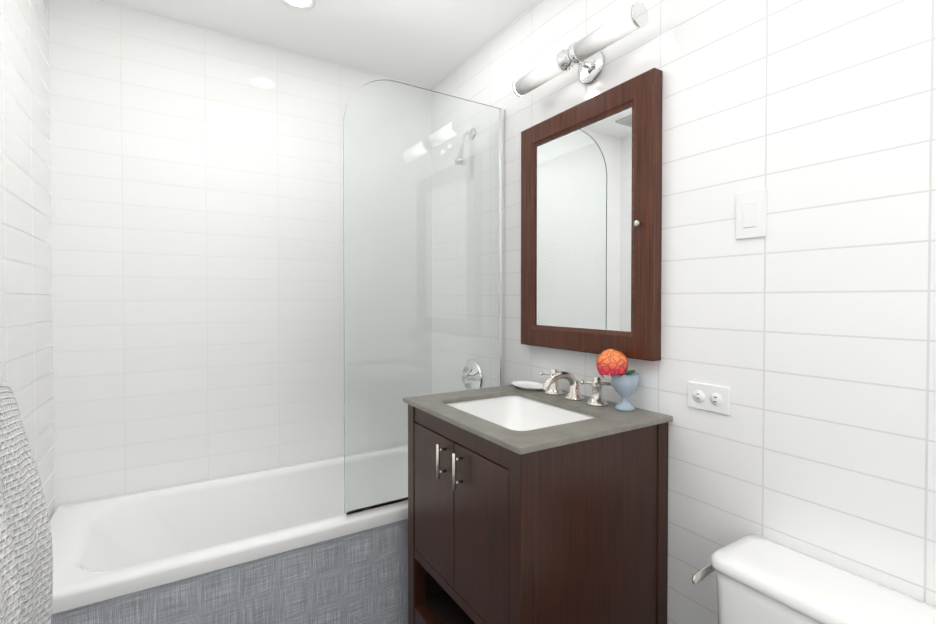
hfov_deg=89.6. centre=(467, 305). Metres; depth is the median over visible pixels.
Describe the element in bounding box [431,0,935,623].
wall
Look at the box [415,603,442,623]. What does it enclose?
shelf
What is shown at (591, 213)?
upper cabinet
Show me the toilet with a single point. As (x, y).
(761, 580)
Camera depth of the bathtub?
1.65 m
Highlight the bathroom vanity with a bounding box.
[403,369,672,623]
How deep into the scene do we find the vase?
1.39 m
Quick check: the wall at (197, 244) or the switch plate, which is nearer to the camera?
the switch plate
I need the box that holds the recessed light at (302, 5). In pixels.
[280,0,315,10]
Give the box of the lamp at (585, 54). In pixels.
[512,2,647,96]
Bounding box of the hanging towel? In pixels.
[0,378,52,623]
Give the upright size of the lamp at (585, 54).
0.116 m
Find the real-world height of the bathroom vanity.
1.041 m
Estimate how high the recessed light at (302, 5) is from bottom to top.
0.016 m
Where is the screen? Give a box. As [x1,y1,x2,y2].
[343,80,504,516]
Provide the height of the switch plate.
0.116 m
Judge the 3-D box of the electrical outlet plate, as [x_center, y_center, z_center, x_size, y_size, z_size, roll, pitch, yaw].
[0.639,0.246,1.256,0.011,0.072,0.116,-1,1,-32]
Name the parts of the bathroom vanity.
leg, door, handle, handle, rail, door, leg, spout, spout, arm, leg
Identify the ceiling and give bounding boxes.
[100,0,538,87]
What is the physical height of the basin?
0.141 m
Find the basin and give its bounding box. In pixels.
[446,395,595,430]
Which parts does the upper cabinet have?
glass, knob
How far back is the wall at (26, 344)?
1.48 m
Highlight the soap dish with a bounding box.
[511,381,542,390]
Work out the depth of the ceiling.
2.00 m
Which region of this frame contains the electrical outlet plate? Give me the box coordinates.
[688,381,729,414]
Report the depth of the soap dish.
1.79 m
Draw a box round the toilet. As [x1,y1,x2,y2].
[692,535,935,623]
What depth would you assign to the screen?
1.80 m
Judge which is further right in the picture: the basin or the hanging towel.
the basin
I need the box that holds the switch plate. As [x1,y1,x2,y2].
[736,188,766,239]
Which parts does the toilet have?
lever arm, tank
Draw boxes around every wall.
[0,0,54,519]
[49,0,430,508]
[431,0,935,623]
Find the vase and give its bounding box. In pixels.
[596,349,638,410]
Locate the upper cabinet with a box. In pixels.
[521,68,662,360]
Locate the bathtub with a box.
[49,456,407,623]

